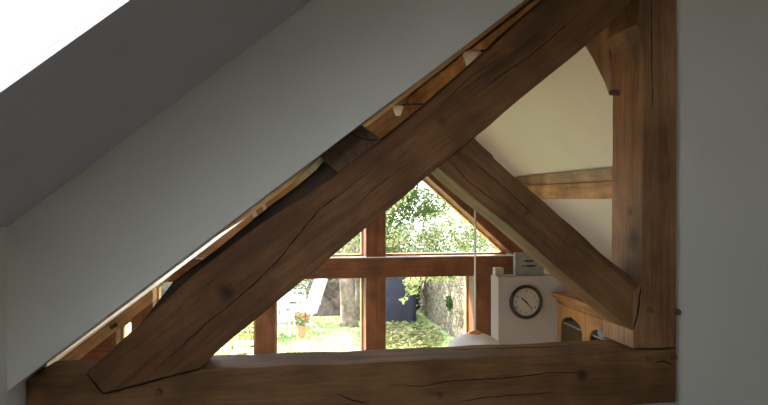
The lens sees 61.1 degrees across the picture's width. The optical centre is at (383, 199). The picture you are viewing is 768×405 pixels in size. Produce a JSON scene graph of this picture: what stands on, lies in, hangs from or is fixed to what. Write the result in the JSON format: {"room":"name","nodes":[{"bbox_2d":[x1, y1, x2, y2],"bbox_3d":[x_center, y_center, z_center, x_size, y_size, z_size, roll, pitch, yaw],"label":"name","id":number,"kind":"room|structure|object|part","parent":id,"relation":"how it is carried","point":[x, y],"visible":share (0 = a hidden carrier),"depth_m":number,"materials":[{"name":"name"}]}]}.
{"room":"attic room","nodes":[
{"label":"attic room","id":0,"kind":"room"},
{"bbox_2d":[0,227,46,404],"bbox_3d":[-1.020,0.795,0.096,0.220,1.610,4.925,0,0,-10],"label":"wall","id":1,"kind":"structure","parent":0,"point":[17,395],"depth_m":2.14,"materials":[{"name":"paint"}]},
{"bbox_2d":[35,365,44,374],"bbox_3d":[-2.079,1.769,2.339,1.570,2.261,0.100,0,0,-10],"label":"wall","id":2,"kind":"structure","parent":0,"point":[42,368],"depth_m":2.46,"materials":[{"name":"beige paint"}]},
{"bbox_2d":[28,218,245,376],"bbox_3d":[-2.116,0.944,4.437,2.190,1.806,4.449,0,0,-10],"label":"ceiling","id":3,"kind":"structure","parent":0,"point":[204,246],"depth_m":4.28,"materials":[{"name":"beige paint"}]},
{"bbox_2d":[0,0,310,227],"bbox_3d":[0.666,-1.184,0.264,3.800,3.060,4.700,0,0,-10],"label":"ceiling","id":4,"kind":"structure","parent":0,"point":[64,109],"depth_m":1.68,"materials":[{"name":"paint"}]},
{"bbox_2d":[0,0,114,81],"bbox_3d":[-0.492,-0.385,0.822,1.100,0.940,1.003,0,0,-10],"label":"window","id":5,"kind":"structure","parent":4,"relation":"attached to","point":[71,15],"depth_m":1.24,"materials":[{"name":"white glass"}]},
{"bbox_2d":[7,0,524,391],"bbox_3d":[0.003,-0.671,2.454,2.585,2.624,0.160,0,0,-10],"label":"wall","id":6,"kind":"structure","parent":0,"point":[173,184],"depth_m":2.27,"materials":[{"name":"paint"}]},
{"bbox_2d":[205,0,528,242],"bbox_3d":[-0.193,-0.557,4.759,1.710,1.437,4.449,0,0,-10],"label":"ceiling","id":7,"kind":"structure","parent":0,"point":[410,90],"depth_m":3.35,"materials":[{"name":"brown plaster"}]},
{"bbox_2d":[252,203,266,216],"bbox_3d":[-1.021,0.054,5.178,0.184,0.167,0.060,0,0,-10],"label":"metal bracket","id":8,"kind":"object","parent":7,"relation":"attached to","point":[254,213],"visible":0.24,"depth_m":5.16,"materials":[{"name":"grey metal"}]},
{"bbox_2d":[417,0,612,261],"bbox_3d":[2.086,0.038,5.256,2.950,2.628,4.220,0,0,-10],"label":"ceiling","id":9,"kind":"structure","parent":0,"point":[564,123],"depth_m":5.20,"materials":[{"name":"beige paint"}]},
{"bbox_2d":[515,167,611,198],"bbox_3d":[1.835,-0.127,5.052,0.287,0.237,3.820,0,0,-10],"label":"purlin","id":10,"kind":"object","parent":9,"relation":"attached to","point":[593,183],"visible":0.27,"depth_m":5.59,"materials":[{"name":"brown wood"}]},
{"bbox_2d":[506,253,548,273],"bbox_3d":[1.500,0.867,7.095,2.900,4.066,0.200,0,0,-10],"label":"wall","id":11,"kind":"structure","parent":0,"point":[545,271],"depth_m":6.99,"materials":[{"name":"beige paint"}]},
{"bbox_2d":[329,255,513,258],"bbox_3d":[-0.154,0.589,6.675,3.100,0.012,0.042,0,0,-10],"label":"trim","id":12,"kind":"structure","parent":11,"relation":"attached to","point":[444,255],"depth_m":6.74,"materials":[{"name":"white paint"}]},
{"bbox_2d":[386,179,505,255],"bbox_3d":[0.665,-0.003,7.056,1.390,1.195,0.080,0,0,-10],"label":"window","id":13,"kind":"structure","parent":11,"relation":"in","point":[428,184],"depth_m":7.05,"materials":[{"name":"brown wood"}]},
{"bbox_2d":[464,276,467,332],"bbox_3d":[0.443,1.425,7.019,0.941,1.250,0.080,0,0,-10],"label":"window","id":14,"kind":"structure","parent":11,"relation":"in","point":[465,277],"depth_m":7.07,"materials":[{"name":"brown wood"}]},
{"bbox_2d":[491,273,570,344],"bbox_3d":[2.056,1.788,5.981,2.170,2.224,0.200,0,0,-10],"label":"wall partition","id":15,"kind":"structure","parent":0,"point":[507,328],"depth_m":5.76,"materials":[{"name":"white paint"}]},
{"bbox_2d":[493,267,503,275],"bbox_3d":[1.025,0.641,5.839,0.080,0.070,0.080,0,0,-10],"label":"box","id":16,"kind":"object","parent":15,"relation":"on","point":[497,271],"visible":1,"depth_m":5.80,"materials":[{"name":"beige cardboard"}]},
{"bbox_2d":[509,285,542,318],"bbox_3d":[1.254,0.900,5.726,0.300,0.300,0.034,0,0,-10],"label":"wall clock","id":17,"kind":"object","parent":15,"relation":"attached to","point":[526,301],"visible":1,"depth_m":5.73,"materials":[{"name":"black"}]},
{"bbox_2d":[514,252,543,275],"bbox_3d":[1.302,0.574,5.847,0.270,0.205,0.047,0,0,-10],"label":"picture","id":18,"kind":"object","parent":15,"relation":"on","point":[524,264],"visible":0.81,"depth_m":5.82,"materials":[{"name":"black"}]},
{"bbox_2d":[639,0,767,404],"bbox_3d":[1.253,0.103,2.871,5.180,5.594,0.190,0,0,-10],"label":"wall","id":19,"kind":"structure","parent":0,"point":[721,350],"depth_m":2.81,"materials":[{"name":"paint"}]},
{"bbox_2d":[27,0,681,404],"bbox_3d":[-0.038,-0.187,2.786,2.602,2.091,0.549,0,0,-10],"label":"roof truss","id":20,"kind":"object","parent":19,"relation":"on","point":[169,358],"visible":0.99,"depth_m":2.61,"materials":[{"name":"brown wood"}]},
{"bbox_2d":[292,126,380,185],"bbox_3d":[-0.465,-0.197,4.528,0.236,0.183,4.112,0,0,-10],"label":"purlin","id":21,"kind":"object","parent":20,"relation":"on","point":[360,140],"visible":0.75,"depth_m":2.50,"materials":[{"name":"brown wood"}]},
{"bbox_3d":[1.118,-0.302,2.852,0.204,1.861,0.253,0,0,-9],"label":"king post","id":22,"kind":"part","parent":20,"relation":"part of","materials":[{"name":"brown wood"}]},
{"bbox_3d":[0.120,2.960,4.887,6.750,0.120,4.200,0,0,-10],"label":"floor","id":23,"kind":"structure","parent":0,"visible":0},
{"bbox_2d":[58,89,523,360],"bbox_3d":[-0.955,0.861,6.674,4.920,4.079,0.320,0,0,-10],"label":"frame","id":24,"kind":"object","parent":23,"relation":"on","point":[374,272],"visible":0.34,"depth_m":6.68,"materials":[{"name":"brown wood"}]},
{"bbox_3d":[-2.991,1.620,6.287,0.735,0.659,0.200,0,0,-9],"label":"panel","id":25,"kind":"part","parent":24,"relation":"part of","materials":[{"name":"brown wood"}]},
{"bbox_3d":[-2.637,2.075,6.402,0.064,1.650,0.300,0,0,-9],"label":"post","id":26,"kind":"part","parent":24,"relation":"part of","materials":[{"name":"brown wood"}]},
{"bbox_2d":[121,320,130,339],"bbox_3d":[-2.554,1.600,6.518,0.138,0.900,0.080,0,0,-10],"label":"window","id":27,"kind":"structure","parent":24,"relation":"attached to","point":[129,321],"depth_m":6.47,"materials":[{"name":"brown wood"}]},
{"bbox_3d":[-2.370,1.940,6.447,0.204,1.920,0.300,0,0,-9],"label":"post","id":28,"kind":"part","parent":24,"relation":"part of","materials":[{"name":"brown wood"}]},
{"bbox_2d":[157,279,254,354],"bbox_3d":[-1.806,1.425,6.643,0.973,1.250,0.080,0,0,-10],"label":"window","id":29,"kind":"structure","parent":24,"relation":"attached to","point":[163,282],"depth_m":6.60,"materials":[{"name":"brown wood"}]},
{"bbox_3d":[-1.213,1.850,6.641,0.196,2.100,0.300,0,0,-9],"label":"post","id":30,"kind":"part","parent":24,"relation":"part of","materials":[{"name":"brown wood"}]},
{"bbox_2d":[275,278,362,352],"bbox_3d":[-0.679,1.425,6.832,0.920,1.250,0.080,0,0,-10],"label":"window","id":31,"kind":"structure","parent":24,"relation":"attached to","point":[361,279],"depth_m":6.87,"materials":[{"name":"brown wood"}]},
{"bbox_2d":[331,231,362,256],"bbox_3d":[-0.873,0.090,6.799,1.312,1.010,0.080,0,0,-10],"label":"window","id":32,"kind":"structure","parent":24,"relation":"attached to","point":[361,232],"depth_m":6.86,"materials":[{"name":"brown wood"}]},
{"bbox_3d":[-0.107,1.075,6.826,0.208,3.650,0.300,0,0,-9],"label":"post","id":33,"kind":"part","parent":24,"relation":"part of","materials":[{"name":"brown wood"}]},
{"bbox_2d":[409,0,539,115],"bbox_3d":[0.658,-0.933,4.855,0.180,0.266,3.840,0,0,-10],"label":"ridge beam","id":34,"kind":"structure","parent":24,"relation":"attached to","point":[428,90],"depth_m":5.14,"materials":[{"name":"brown wood"}]},
{"bbox_2d":[392,103,423,115],"bbox_3d":[0.247,-0.797,5.719,0.350,0.118,0.099,0,0,-10],"label":"spotlight","id":35,"kind":"object","parent":34,"relation":"attached to","point":[397,109],"visible":0.94,"depth_m":5.67,"materials":[{"name":"white paint"}]},
{"bbox_3d":[0.123,-0.786,5.698,0.099,0.096,0.099,0,0,-9],"label":"lamp shade","id":36,"kind":"part","parent":35,"relation":"part of","materials":[{"name":"white paint"}]},
{"bbox_3d":[0.270,-0.835,5.723,0.303,0.042,0.016,0,0,-9],"label":"arm","id":37,"kind":"part","parent":35,"relation":"part of","materials":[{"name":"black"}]},
{"bbox_2d":[462,49,484,65],"bbox_3d":[0.593,-0.904,4.155,0.186,0.133,0.124,0,0,-10],"label":"spotlight","id":38,"kind":"object","parent":34,"relation":"attached to","point":[469,56],"visible":0.59,"depth_m":4.11,"materials":[{"name":"white paint"}]},
{"bbox_2d":[447,137,500,346],"bbox_3d":[0.669,0.214,4.776,0.500,2.028,0.500,0,0,-10],"label":"pendant lamp","id":39,"kind":"object","parent":34,"relation":"hanging from","point":[474,337],"visible":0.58,"depth_m":4.73,"materials":[{"name":"white paint"}]},
{"bbox_3d":[0.669,1.102,4.776,0.500,0.252,0.500,0,0,-9],"label":"lamp shade","id":40,"kind":"part","parent":39,"relation":"part of","materials":[{"name":"white paint"}]},
{"bbox_3d":[0.669,0.089,4.776,0.013,1.748,0.013,0,0,-9],"label":"cord","id":41,"kind":"part","parent":39,"relation":"part of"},
{"bbox_3d":[1.049,1.850,7.019,0.253,2.100,0.300,0,0,-9],"label":"post","id":42,"kind":"part","parent":24,"relation":"part of","materials":[{"name":"brown wood"}]},
{"bbox_2d":[552,291,610,341],"bbox_3d":[1.818,1.859,5.275,0.488,2.083,1.090,0,0,-10],"label":"display cabinet","id":43,"kind":"object","parent":23,"relation":"on","point":[577,321],"visible":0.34,"depth_m":5.49,"materials":[{"name":"brown wood"}]},
{"bbox_3d":[1.598,1.450,5.523,0.022,1.061,0.522,0,0,-9],"label":"door","id":44,"kind":"part","parent":43,"relation":"part of","materials":[{"name":"brown wood"}]},
{"bbox_3d":[1.818,0.866,5.275,0.488,0.098,1.090,0,0,-9],"label":"cornice","id":45,"kind":"part","parent":43,"relation":"part of","materials":[{"name":"brown wood"}]},
{"bbox_2d":[563,321,610,339],"bbox_3d":[1.842,1.087,5.295,0.345,0.015,1.020,0,0,-9],"label":"shelf","id":46,"kind":"object","parent":43,"relation":"attached to","point":[573,324],"depth_m":5.55,"materials":[{"name":"white paint"}]},
{"bbox_3d":[1.686,1.450,5.000,0.022,1.061,0.522,0,0,-9],"label":"door","id":47,"kind":"part","parent":43,"relation":"part of","materials":[{"name":"brown wood"}]},
{"bbox_2d":[597,329,606,337],"bbox_3d":[1.716,1.025,5.096,0.084,0.110,0.101,0,0,24],"label":"jug","id":48,"kind":"object","parent":43,"relation":"on","point":[600,332],"visible":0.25,"depth_m":5.08,"materials":[{"name":"white ceramic"}]},
{"label":"outside","id":49,"kind":"structure","parent":0,"visible":0},
{"bbox_2d":[125,310,453,354],"bbox_3d":[-0.329,2.921,20.142,30.000,0.029,26.000,0,0,-10],"label":"ground","id":50,"kind":"structure","parent":49,"point":[128,326],"depth_m":13.78,"materials":[{"name":"green plant"}]},
{"bbox_2d":[229,324,252,354],"bbox_3d":[-2.187,2.405,10.391,0.590,0.990,0.588,0,0,-10],"label":"potted plant","id":51,"kind":"object","parent":50,"relation":"on","point":[250,332],"visible":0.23,"depth_m":10.35,"materials":[{"name":"green plant"}]},
{"bbox_2d":[230,341,252,354],"bbox_3d":[-1.915,2.448,9.448,0.610,0.932,0.731,0,0,-14],"label":"garden chair","id":52,"kind":"object","parent":50,"relation":"on","point":[240,343],"visible":0.09,"depth_m":9.17,"materials":[{"name":"white paint"}]},
{"bbox_2d":[158,240,401,316],"bbox_3d":[-3.596,2.063,16.945,8.500,1.893,2.200,0,0,-10],"label":"bank","id":53,"kind":"object","parent":50,"relation":"on","point":[327,307],"visible":0.08,"depth_m":16.53,"materials":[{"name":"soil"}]},
{"bbox_2d":[159,273,354,299],"bbox_3d":[-3.618,2.045,16.745,8.356,1.544,1.843,0,0,-10],"label":"ground cover","id":54,"kind":"structure","parent":53,"relation":"on","point":[167,283],"depth_m":16.50,"materials":[{"name":"green plant"}]},
{"bbox_2d":[277,308,291,336],"bbox_3d":[-2.451,2.537,13.857,0.610,0.756,0.854,0,0,-40],"label":"garden chair","id":55,"kind":"object","parent":50,"relation":"on","point":[279,321],"visible":0.24,"depth_m":13.73,"materials":[{"name":"white plastic"}]},
{"bbox_3d":[-2.363,2.580,13.749,0.500,0.024,0.505,0,0,-40],"label":"seat","id":56,"kind":"part","parent":55,"relation":"part of","materials":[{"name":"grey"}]},
{"bbox_3d":[-1.989,2.635,13.737,0.030,0.530,0.035,0,0,-40],"label":"leg","id":57,"kind":"part","parent":55,"relation":"part of","materials":[{"name":"white paint"}]},
{"bbox_2d":[279,292,290,321],"bbox_3d":[-2.458,1.775,15.514,0.480,2.250,0.480,0,0,-10],"label":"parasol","id":58,"kind":"object","parent":50,"relation":"on","point":[286,297],"visible":0.17,"depth_m":15.39,"materials":[{"name":"fabric"}]},
{"bbox_2d":[277,289,306,322],"bbox_3d":[-2.140,2.522,15.266,0.550,0.783,0.731,0,0,11],"label":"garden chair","id":59,"kind":"object","parent":50,"relation":"on","point":[292,290],"visible":0.61,"depth_m":15.36,"materials":[{"name":"white paint"}]},
{"bbox_3d":[-2.154,2.480,15.189,0.440,0.024,0.505,0,0,10],"label":"seat","id":60,"kind":"part","parent":59,"relation":"part of","materials":[{"name":"white paint"}]},
{"bbox_3d":[-2.100,2.307,15.482,0.475,0.353,0.109,0,0,10],"label":"backrest","id":61,"kind":"part","parent":59,"relation":"part of","materials":[{"name":"white paint"}]},
{"bbox_2d":[290,279,312,307],"bbox_3d":[-1.971,2.299,15.515,0.642,1.203,0.636,0,0,-10],"label":"potted plant","id":62,"kind":"object","parent":50,"relation":"on","point":[304,280],"visible":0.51,"depth_m":15.44,"materials":[{"name":"green plant"}]},
{"bbox_2d":[277,279,327,335],"bbox_3d":[-1.916,2.327,14.357,1.202,1.173,0.670,0,0,-29],"label":"garden chair","id":63,"kind":"object","parent":50,"relation":"on","point":[315,304],"visible":0.68,"depth_m":14.40,"materials":[{"name":"white paint"}]},
{"bbox_3d":[-2.239,2.585,14.531,0.035,0.630,0.030,0,0,-30],"label":"leg","id":64,"kind":"part","parent":63,"relation":"part of","materials":[{"name":"white paint"}]},
{"bbox_3d":[-1.933,2.585,13.992,0.035,0.630,0.030,0,0,-29],"label":"leg","id":65,"kind":"part","parent":63,"relation":"part of","materials":[{"name":"white paint"}]},
{"bbox_3d":[-1.990,2.270,14.672,0.652,0.045,0.050,0,0,-29],"label":"armrest","id":66,"kind":"part","parent":63,"relation":"part of","materials":[{"name":"white paint"}]},
{"bbox_3d":[-1.870,2.480,14.383,0.505,0.024,0.560,0,0,-29],"label":"seat","id":67,"kind":"part","parent":63,"relation":"part of","materials":[{"name":"white paint"}]},
{"bbox_3d":[-1.685,2.270,14.132,0.652,0.045,0.050,0,0,-29],"label":"armrest","id":68,"kind":"part","parent":63,"relation":"part of","materials":[{"name":"white paint"}]},
{"bbox_3d":[-1.573,2.690,14.207,0.542,0.447,0.030,0,0,-29],"label":"leg","id":69,"kind":"part","parent":63,"relation":"part of","materials":[{"name":"white paint"}]},
{"bbox_3d":[-1.526,2.114,14.578,0.304,0.747,0.595,0,0,-29],"label":"backrest","id":70,"kind":"part","parent":63,"relation":"part of","materials":[{"name":"white paint"}]},
{"bbox_2d":[294,309,310,337],"bbox_3d":[-1.724,2.598,13.768,0.390,0.604,0.371,0,0,-43],"label":"potted plant","id":71,"kind":"object","parent":50,"relation":"on","point":[303,317],"visible":0.99,"depth_m":13.70,"materials":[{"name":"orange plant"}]},
{"bbox_3d":[-1.736,2.780,13.759,0.198,0.240,0.198,0,0,-9],"label":"pot","id":72,"kind":"part","parent":71,"relation":"part of","materials":[{"name":"ceramic"}]},
{"bbox_2d":[335,188,414,327],"bbox_3d":[-2.493,-0.291,16.156,5.806,6.628,4.182,0,0,26],"label":"tree","id":73,"kind":"object","parent":50,"relation":"on","point":[348,317],"visible":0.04,"depth_m":14.92,"materials":[{"name":"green plant"}]},
{"bbox_3d":[-0.572,0.119,15.822,3.164,2.694,2.734,0,0,-37],"label":"crown","id":74,"kind":"part","parent":73,"relation":"part of","materials":[{"name":"green plant"}]},
{"bbox_2d":[355,211,396,321],"bbox_3d":[-0.606,1.448,16.713,1.637,3.112,1.800,0,0,39],"label":"tree","id":75,"kind":"object","parent":50,"relation":"on","point":[357,280],"visible":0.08,"depth_m":15.64,"materials":[{"name":"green plant"}]},
{"bbox_3d":[-0.552,0.610,16.728,1.822,1.225,1.411,0,0,-9],"label":"crown","id":76,"kind":"part","parent":75,"relation":"part of","materials":[{"name":"green plant"}]},
{"bbox_2d":[353,320,444,348],"bbox_3d":[0.275,2.865,14.133,2.073,0.214,3.532,0,0,-10],"label":"leaf litter","id":77,"kind":"object","parent":50,"relation":"on","point":[405,331],"visible":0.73,"depth_m":13.70,"materials":[{"name":"green plant"}]},
{"bbox_2d":[386,277,416,322],"bbox_3d":[0.206,2.215,15.750,1.106,1.370,0.849,0,0,-10],"label":"tarpaulin","id":78,"kind":"object","parent":50,"relation":"on","point":[395,289],"visible":0.26,"depth_m":15.35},
{"bbox_2d":[357,184,449,239],"bbox_3d":[0.395,0.789,18.803,2.982,4.423,2.238,0,0,-10],"label":"tree","id":79,"kind":"object","parent":50,"relation":"on","point":[428,209],"visible":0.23,"depth_m":18.42,"materials":[{"name":"green plant"}]},
{"bbox_3d":[0.490,0.148,18.484,2.936,2.133,1.577,0,0,-9],"label":"crown","id":80,"kind":"part","parent":79,"relation":"part of","materials":[{"name":"green plant"}]},
{"bbox_2d":[407,252,421,312],"bbox_3d":[0.658,2.123,16.427,0.584,1.654,0.665,0,0,-32],"label":"shrub","id":81,"kind":"object","parent":50,"relation":"on","point":[417,295],"visible":0.03,"depth_m":16.34,"materials":[{"name":"green plant"}]},
{"bbox_2d":[416,276,463,337],"bbox_3d":[1.729,2.231,13.521,0.505,1.537,9.100,0,0,-10],"label":"wall","id":82,"kind":"structure","parent":50,"relation":"on","point":[433,306],"depth_m":14.47,"materials":[{"name":"stone"}]},
{"bbox_2d":[398,276,458,304],"bbox_3d":[0.907,1.655,12.624,1.266,0.706,0.541,0,0,-10],"label":"branch","id":83,"kind":"object","parent":82,"relation":"attached to","point":[414,281],"visible":0.64,"depth_m":12.52,"materials":[{"name":"green plant"}]},
{"bbox_2d":[445,294,452,310],"bbox_3d":[1.333,2.103,13.307,0.176,0.360,0.328,0,0,-10],"label":"ivy","id":84,"kind":"object","parent":82,"relation":"attached to","point":[449,303],"visible":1,"depth_m":13.29,"materials":[{"name":"green plant"}]},
{"bbox_2d":[386,209,498,252],"bbox_3d":[1.358,1.616,17.975,4.254,2.768,1.669,0,0,-10],"label":"tree","id":85,"kind":"object","parent":50,"relation":"on","point":[466,236],"visible":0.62,"depth_m":17.64,"materials":[{"name":"green plant"}]}
]}

